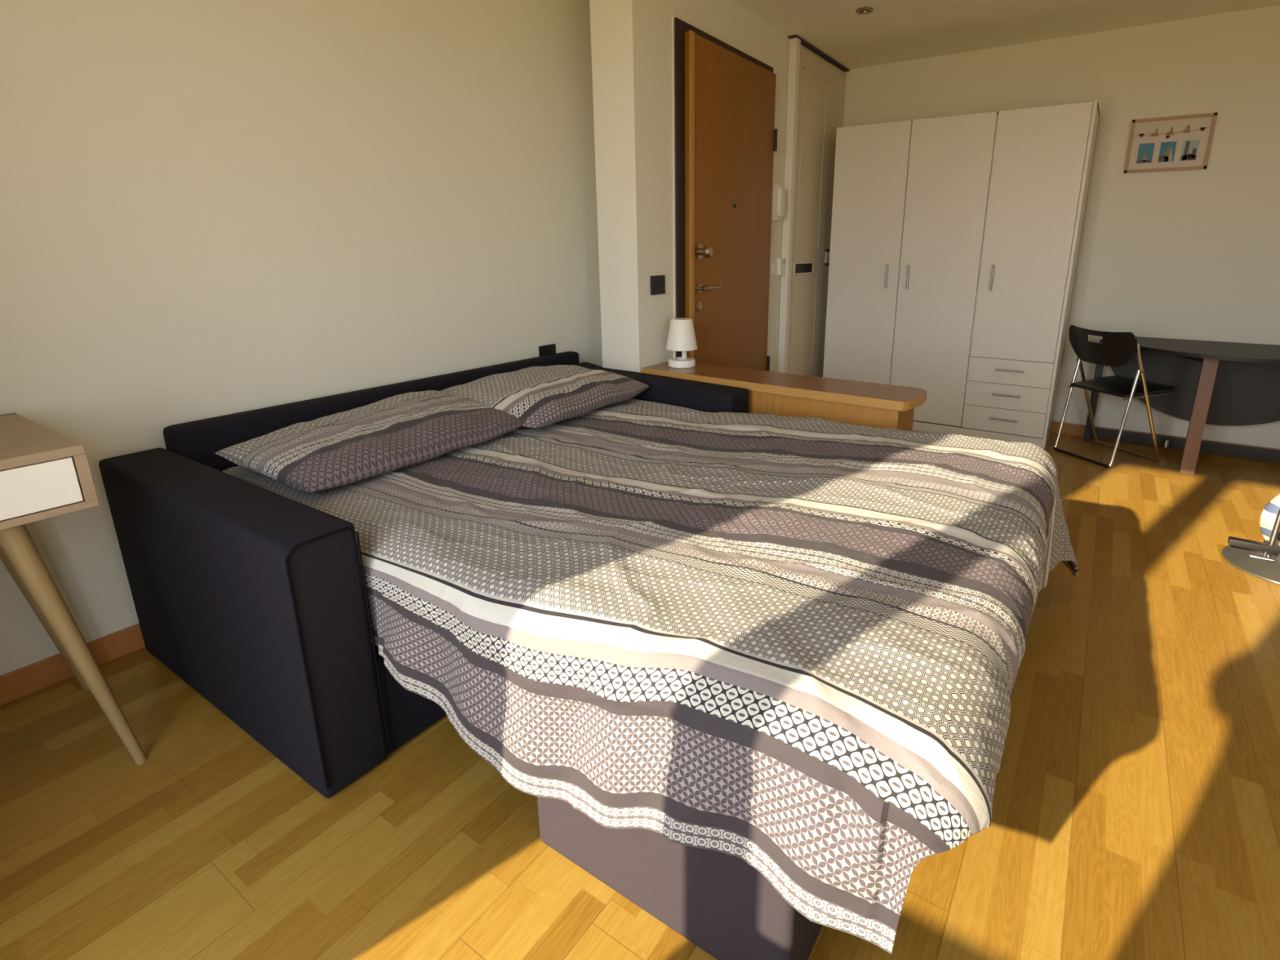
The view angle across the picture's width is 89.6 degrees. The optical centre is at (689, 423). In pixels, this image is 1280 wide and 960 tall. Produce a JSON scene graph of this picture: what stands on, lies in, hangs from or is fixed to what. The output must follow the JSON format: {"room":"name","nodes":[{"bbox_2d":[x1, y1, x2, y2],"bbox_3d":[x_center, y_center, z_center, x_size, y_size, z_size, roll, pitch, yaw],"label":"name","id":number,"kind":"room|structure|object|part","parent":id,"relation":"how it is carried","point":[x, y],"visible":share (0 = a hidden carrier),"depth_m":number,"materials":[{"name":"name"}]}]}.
{"room":"studio apartment","nodes":[
{"label":"studio apartment","id":0,"kind":"room"},
{"bbox_2d":[0,0,602,675],"bbox_3d":[-1.547,-0.659,2.375,0.100,2.620,3.660,10,18,32],"label":"wall","id":1,"kind":"structure","parent":0,"point":[209,208],"depth_m":2.28,"materials":[{"name":"paint"}]},
{"bbox_2d":[0,622,145,706],"bbox_3d":[-1.492,0.568,2.688,0.014,0.088,3.485,10,18,32],"label":"baseboard","id":2,"kind":"structure","parent":1,"relation":"attached to","point":[16,684],"depth_m":1.98,"materials":[{"name":"brown wood"}]},
{"bbox_2d":[538,343,555,356],"bbox_3d":[-0.786,-0.394,3.560,0.012,0.088,0.124,10,18,32],"label":"wall socket","id":3,"kind":"object","parent":1,"relation":"attached to","point":[548,349],"visible":0.56,"depth_m":3.55,"materials":[{"name":"black plastic"}]},
{"bbox_2d":[0,420,1279,959],"bbox_3d":[1.019,0.713,2.437,4.737,0.060,5.940,10,18,32],"label":"floor","id":4,"kind":"structure","parent":0,"point":[1135,807],"depth_m":1.50,"materials":[{"name":"laminate"}]},
{"bbox_2d":[0,413,146,764],"bbox_3d":[-1.865,0.520,1.399,0.550,0.864,0.853,10,18,32],"label":"console desk","id":5,"kind":"object","parent":4,"relation":"on","point":[45,473],"visible":1,"depth_m":1.49,"materials":[{"name":"brown wood"}]},
{"bbox_3d":[-1.644,0.216,1.168,0.017,0.106,0.803,10,18,32],"label":"drawer","id":6,"kind":"part","parent":5,"relation":"part of","materials":[{"name":"white paint"}]},
{"bbox_3d":[-1.842,0.485,1.802,0.051,0.719,0.164,3,16,10],"label":"leg","id":7,"kind":"part","parent":5,"relation":"part of","materials":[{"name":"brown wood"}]},
{"bbox_3d":[-1.500,0.551,1.562,0.093,0.718,0.141,10,18,32],"label":"leg","id":8,"kind":"part","parent":5,"relation":"part of","materials":[{"name":"brown wood"}]},
{"bbox_2d":[98,351,822,959],"bbox_3d":[-0.233,0.341,2.277,2.418,0.742,2.133,10,18,32],"label":"bed","id":9,"kind":"object","parent":4,"relation":"on","point":[252,595],"visible":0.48,"depth_m":1.57,"materials":[{"name":"fabric"}]},
{"bbox_3d":[-1.292,0.492,1.816,1.109,0.670,0.168,10,18,32],"label":"armrest","id":10,"kind":"part","parent":9,"relation":"part of","materials":[{"name":"fabric"}]},
{"bbox_3d":[-1.172,0.148,2.945,0.086,0.722,1.925,10,18,32],"label":"backrest","id":11,"kind":"part","parent":9,"relation":"part of","materials":[{"name":"fabric"}]},
{"bbox_2d":[222,398,1079,954],"bbox_3d":[-0.038,0.372,2.255,2.411,0.580,2.022,10,18,32],"label":"duvet","id":12,"kind":"object","parent":9,"relation":"on","point":[793,648],"visible":0.8,"depth_m":1.32,"materials":[{"name":"fabric"}]},
{"bbox_2d":[214,390,523,493],"bbox_3d":[-1.073,0.026,2.248,0.566,0.149,0.833,9,18,31],"label":"pillow","id":13,"kind":"object","parent":12,"relation":"on","point":[397,432],"visible":1,"depth_m":2.07,"materials":[{"name":"fabric"}]},
{"bbox_2d":[440,364,649,427],"bbox_3d":[-0.633,-0.152,2.863,0.584,0.154,0.812,8,17,28],"label":"pillow","id":14,"kind":"object","parent":12,"relation":"on","point":[539,397],"visible":0.91,"depth_m":2.69,"materials":[{"name":"fabric"}]},
{"bbox_3d":[-0.206,0.085,3.302,1.157,0.672,0.172,13,20,38],"label":"armrest","id":15,"kind":"part","parent":9,"relation":"part of","materials":[{"name":"fabric"}]},
{"bbox_2d":[642,361,927,431],"bbox_3d":[0.398,0.125,3.136,1.380,0.706,0.313,10,18,32],"label":"wooden shelf","id":16,"kind":"object","parent":4,"relation":"on","point":[869,404],"visible":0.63,"depth_m":2.85,"materials":[{"name":"brown wood"}]},
{"bbox_2d":[666,317,697,368],"bbox_3d":[-0.040,-0.421,3.325,0.164,0.248,0.164,10,18,32],"label":"table lamp","id":17,"kind":"object","parent":16,"relation":"on","point":[682,336],"visible":1,"depth_m":3.27,"materials":[{"name":"white plastic"}]},
{"bbox_3d":[-0.040,-0.465,3.313,0.164,0.157,0.164,10,18,32],"label":"lamp shade","id":18,"kind":"part","parent":17,"relation":"part of","materials":[{"name":"white plastic"}]},
{"bbox_3d":[-0.027,-0.373,3.344,0.026,0.055,0.026,10,18,32],"label":"stem","id":19,"kind":"part","parent":17,"relation":"part of","materials":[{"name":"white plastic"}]},
{"bbox_2d":[822,100,1099,448],"bbox_3d":[1.839,-1.024,4.631,1.590,2.135,0.510,10,18,32],"label":"wardrobe","id":20,"kind":"object","parent":4,"relation":"on","point":[955,240],"visible":0.95,"depth_m":4.35,"materials":[{"name":"white laminate"}]},
{"bbox_3d":[1.274,-1.087,4.723,0.522,2.057,0.017,10,18,32],"label":"door","id":21,"kind":"part","parent":20,"relation":"part of","materials":[{"name":"white laminate"}]},
{"bbox_3d":[1.416,-1.060,4.608,0.012,0.170,0.030,10,18,32],"label":"handle","id":22,"kind":"part","parent":20,"relation":"part of","materials":[{"name":"silver metal"}]},
{"bbox_3d":[1.542,-1.036,4.530,0.012,0.170,0.030,10,18,32],"label":"handle","id":23,"kind":"part","parent":20,"relation":"part of","materials":[{"name":"silver metal"}]},
{"bbox_3d":[1.718,-1.011,4.446,0.520,2.057,0.017,10,18,32],"label":"door","id":24,"kind":"part","parent":20,"relation":"part of","materials":[{"name":"white laminate"}]},
{"bbox_3d":[2.000,-0.965,4.243,0.012,0.170,0.030,10,18,32],"label":"handle","id":25,"kind":"part","parent":20,"relation":"part of","materials":[{"name":"silver metal"}]},
{"bbox_3d":[2.149,-0.031,4.399,0.175,0.012,0.030,10,18,32],"label":"handle","id":26,"kind":"part","parent":20,"relation":"part of","materials":[{"name":"silver metal"}]},
{"bbox_3d":[2.156,-0.022,4.423,0.511,0.167,0.017,10,18,32],"label":"drawer","id":27,"kind":"part","parent":20,"relation":"part of","materials":[{"name":"white laminate"}]},
{"bbox_3d":[2.149,-0.195,4.354,0.175,0.012,0.030,10,18,32],"label":"handle","id":28,"kind":"part","parent":20,"relation":"part of","materials":[{"name":"silver metal"}]},
{"bbox_3d":[2.156,-0.186,4.378,0.511,0.167,0.017,10,18,32],"label":"drawer","id":29,"kind":"part","parent":20,"relation":"part of","materials":[{"name":"white laminate"}]},
{"bbox_3d":[2.149,-0.359,4.309,0.175,0.012,0.030,10,18,32],"label":"handle","id":30,"kind":"part","parent":20,"relation":"part of","materials":[{"name":"silver metal"}]},
{"bbox_3d":[2.156,-0.350,4.333,0.511,0.167,0.017,10,18,32],"label":"drawer","id":31,"kind":"part","parent":20,"relation":"part of","materials":[{"name":"white laminate"}]},
{"bbox_3d":[2.157,-1.181,4.106,0.508,1.550,0.017,10,18,32],"label":"door","id":32,"kind":"part","parent":20,"relation":"part of","materials":[{"name":"white laminate"}]},
{"bbox_2d":[1053,324,1174,467],"bbox_3d":[2.704,-0.198,4.075,0.520,0.833,0.451,-5,16,-19],"label":"folding chair","id":33,"kind":"object","parent":4,"relation":"on","point":[1117,348],"visible":1,"depth_m":3.96,"materials":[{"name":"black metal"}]},
{"bbox_3d":[2.490,-0.128,4.235,0.116,0.598,0.020,-5,16,-19],"label":"leg","id":34,"kind":"part","parent":33,"relation":"part of","materials":[{"name":"silver metal"}]},
{"bbox_3d":[2.499,-0.473,3.925,0.086,0.223,0.444,-5,16,-19],"label":"backrest","id":35,"kind":"part","parent":33,"relation":"part of","materials":[{"name":"black plastic"}]},
{"bbox_3d":[2.719,-0.168,4.088,0.369,0.756,0.451,-5,16,-19],"label":"leg frame","id":36,"kind":"part","parent":33,"relation":"part of","materials":[{"name":"silver metal"}]},
{"bbox_3d":[2.744,-0.224,4.082,0.434,0.035,0.450,-5,16,-19],"label":"seat frame","id":37,"kind":"part","parent":33,"relation":"part of","materials":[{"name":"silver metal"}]},
{"bbox_3d":[2.738,-0.239,4.076,0.420,0.041,0.429,-5,16,-19],"label":"seat","id":38,"kind":"part","parent":33,"relation":"part of","materials":[{"name":"black plastic"}]},
{"bbox_3d":[2.621,-0.029,3.872,0.116,0.598,0.020,-5,16,-19],"label":"leg","id":39,"kind":"part","parent":33,"relation":"part of","materials":[{"name":"silver metal"}]},
{"bbox_2d":[1083,336,1279,475],"bbox_3d":[3.159,-0.083,3.843,1.302,0.735,0.717,10,18,32],"label":"table","id":40,"kind":"object","parent":4,"relation":"on","point":[1216,383],"visible":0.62,"depth_m":4.01,"materials":[{"name":"black wood"}]},
{"bbox_3d":[2.779,-0.223,4.397,0.044,0.713,0.044,10,18,32],"label":"leg","id":41,"kind":"part","parent":40,"relation":"part of","materials":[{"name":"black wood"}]},
{"bbox_3d":[3.224,0.129,4.195,1.020,0.070,0.030,10,18,32],"label":"floor rail","id":42,"kind":"part","parent":40,"relation":"part of","materials":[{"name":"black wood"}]},
{"bbox_3d":[3.012,-0.432,3.912,0.018,0.052,0.466,1,15,4],"label":"gate rail","id":43,"kind":"part","parent":40,"relation":"part of","materials":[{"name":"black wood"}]},
{"bbox_3d":[2.984,-0.049,3.761,0.070,0.712,0.045,10,18,32],"label":"gate leg","id":44,"kind":"part","parent":40,"relation":"part of","materials":[{"name":"brown wood"}]},
{"bbox_2d":[1222,509,1279,584],"bbox_3d":[2.521,0.362,2.643,0.430,0.509,0.430,10,18,32],"label":"pedestal stand","id":45,"kind":"object","parent":4,"relation":"on","point":[1261,560],"visible":1,"depth_m":2.75,"materials":[{"name":"grey metal"}]},
{"bbox_3d":[2.459,0.530,2.790,0.190,0.048,0.085,10,18,32],"label":"foot lever","id":46,"kind":"part","parent":45,"relation":"part of","materials":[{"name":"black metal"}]},
{"bbox_2d":[1259,493,1279,545],"bbox_3d":[2.743,0.381,2.901,0.234,0.336,0.192,10,18,32],"label":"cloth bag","id":47,"kind":"object","parent":4,"relation":"on","point":[1268,514],"visible":0.87,"depth_m":2.92,"materials":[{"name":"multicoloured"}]},
{"bbox_2d":[589,0,789,373],"bbox_3d":[0.165,-1.212,4.400,0.697,2.620,2.635,10,18,32],"label":"wall","id":48,"kind":"structure","parent":0,"point":[631,40],"depth_m":3.20,"materials":[{"name":"paint"}]},
{"bbox_2d":[650,275,665,294],"bbox_3d":[-0.162,-0.721,3.328,0.012,0.096,0.124,10,18,32],"label":"wall switch","id":49,"kind":"object","parent":48,"relation":"attached to","point":[658,282],"visible":1,"depth_m":3.32,"materials":[{"name":"black plastic"}]},
{"bbox_2d":[671,14,777,371],"bbox_3d":[0.264,-0.944,3.845,0.123,2.395,1.102,10,18,32],"label":"door","id":50,"kind":"structure","parent":48,"relation":"in","point":[725,134],"depth_m":3.67,"materials":[{"name":"brown wood"}]},
{"bbox_3d":[0.083,-0.942,3.513,0.078,0.080,0.080,10,18,32],"label":"knob","id":51,"kind":"part","parent":50,"relation":"part of","materials":[{"name":"gold metal"}]},
{"bbox_3d":[0.110,-0.767,3.619,0.063,0.054,0.177,10,18,32],"label":"handle","id":52,"kind":"part","parent":50,"relation":"part of","materials":[{"name":"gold metal"}]},
{"bbox_2d":[769,262,777,275],"bbox_3d":[0.569,-1.067,4.404,0.015,0.087,0.125,10,18,32],"label":"light switch","id":53,"kind":"object","parent":48,"relation":"attached to","point":[772,264],"visible":0.84,"depth_m":4.40,"materials":[{"name":"white plastic"}]},
{"bbox_2d":[775,275,779,372],"bbox_3d":[0.628,-0.514,4.653,0.008,1.100,0.014,10,18,32],"label":"cable","id":54,"kind":"object","parent":48,"relation":"attached to","point":[778,275],"visible":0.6,"depth_m":4.59,"materials":[{"name":"beige paint"}]},
{"bbox_2d":[771,182,785,240],"bbox_3d":[0.594,-1.415,4.301,0.066,0.366,0.140,10,18,32],"label":"phone","id":55,"kind":"object","parent":48,"relation":"attached to","point":[778,191],"visible":0.98,"depth_m":4.26,"materials":[{"name":"white plastic"}]},
{"bbox_3d":[0.581,-1.302,4.335,0.016,0.129,0.073,10,18,32],"label":"cord","id":56,"kind":"part","parent":55,"relation":"part of","materials":[{"name":"white plastic"}]},
{"bbox_2d":[776,257,784,275],"bbox_3d":[0.638,-1.096,4.478,0.045,0.115,0.065,10,18,32],"label":"box","id":57,"kind":"object","parent":48,"relation":"attached to","point":[780,261],"visible":1,"depth_m":4.46,"materials":[{"name":"white plastic"}]},
{"bbox_2d":[777,35,849,377],"bbox_3d":[0.928,-1.337,4.864,0.060,2.616,0.991,10,18,32],"label":"door","id":58,"kind":"structure","parent":48,"relation":"in","point":[815,81],"depth_m":4.69,"materials":[{"name":"white laminate"}]},
{"bbox_3d":[0.851,-1.158,4.776,0.006,0.082,0.355,10,18,32],"label":"slot plate","id":59,"kind":"part","parent":58,"relation":"part of","materials":[{"name":"black plastic"}]},
{"bbox_3d":[0.884,-1.417,4.760,0.003,2.125,0.420,10,18,32],"label":"panel moulding","id":60,"kind":"part","parent":58,"relation":"part of","materials":[{"name":"beige paint"}]},
{"bbox_3d":[0.929,-2.594,4.520,0.058,0.010,0.991,10,18,32],"label":"rail","id":61,"kind":"part","parent":58,"relation":"part of","materials":[{"name":"grey"}]},
{"bbox_3d":[1.106,-1.330,5.135,0.008,0.130,0.090,10,18,32],"label":"latch plate","id":62,"kind":"part","parent":58,"relation":"part of","materials":[{"name":"white plastic"}]},
{"bbox_2d":[732,0,1279,69],"bbox_3d":[1.019,-1.882,1.729,4.737,0.080,5.940,10,18,32],"label":"ceiling","id":63,"kind":"structure","parent":0,"point":[895,31],"depth_m":3.84,"materials":[{"name":"paint"}]},
{"bbox_2d":[855,7,873,13],"bbox_3d":[1.005,-2.371,3.688,0.100,0.008,0.100,10,18,32],"label":"recessed light","id":64,"kind":"object","parent":63,"relation":"in","point":[864,10],"visible":1,"depth_m":3.68,"materials":[{"name":"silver metal"}]},
{"bbox_2d":[842,4,1279,448],"bbox_3d":[2.604,-1.226,4.450,4.737,2.620,0.100,10,18,32],"label":"wall","id":65,"kind":"structure","parent":0,"point":[1194,255],"depth_m":4.09,"materials":[{"name":"paint"}]},
{"bbox_2d":[1050,420,1279,462],"bbox_3d":[2.824,0.051,4.581,3.940,0.088,0.014,10,18,32],"label":"baseboard","id":66,"kind":"structure","parent":65,"relation":"attached to","point":[1068,428],"depth_m":4.59,"materials":[{"name":"brown wood"}]},
{"bbox_2d":[1124,112,1217,173],"bbox_3d":[2.975,-1.738,3.985,0.423,0.314,0.020,10,18,32],"label":"framed picture","id":67,"kind":"object","parent":65,"relation":"attached to","point":[1183,142],"visible":1,"depth_m":3.98,"materials":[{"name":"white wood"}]},
{"bbox_2d":[1136,142,1155,163],"bbox_3d":[2.882,-1.711,4.058,0.080,0.116,0.002,10,18,32],"label":"print","id":68,"kind":"object","parent":67,"relation":"attached to","point":[1145,152],"depth_m":4.06,"materials":[{"name":"blue paper"}]},
{"bbox_2d":[1157,141,1177,162],"bbox_3d":[2.976,-1.695,3.999,0.080,0.116,0.002,10,18,32],"label":"print","id":69,"kind":"object","parent":67,"relation":"attached to","point":[1166,150],"depth_m":4.00,"materials":[{"name":"blue paper"}]},
{"bbox_2d":[1179,139,1199,160],"bbox_3d":[3.071,-1.679,3.941,0.080,0.116,0.002,10,18,32],"label":"print","id":70,"kind":"object","parent":67,"relation":"attached to","point":[1189,149],"depth_m":3.94,"materials":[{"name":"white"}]}
]}

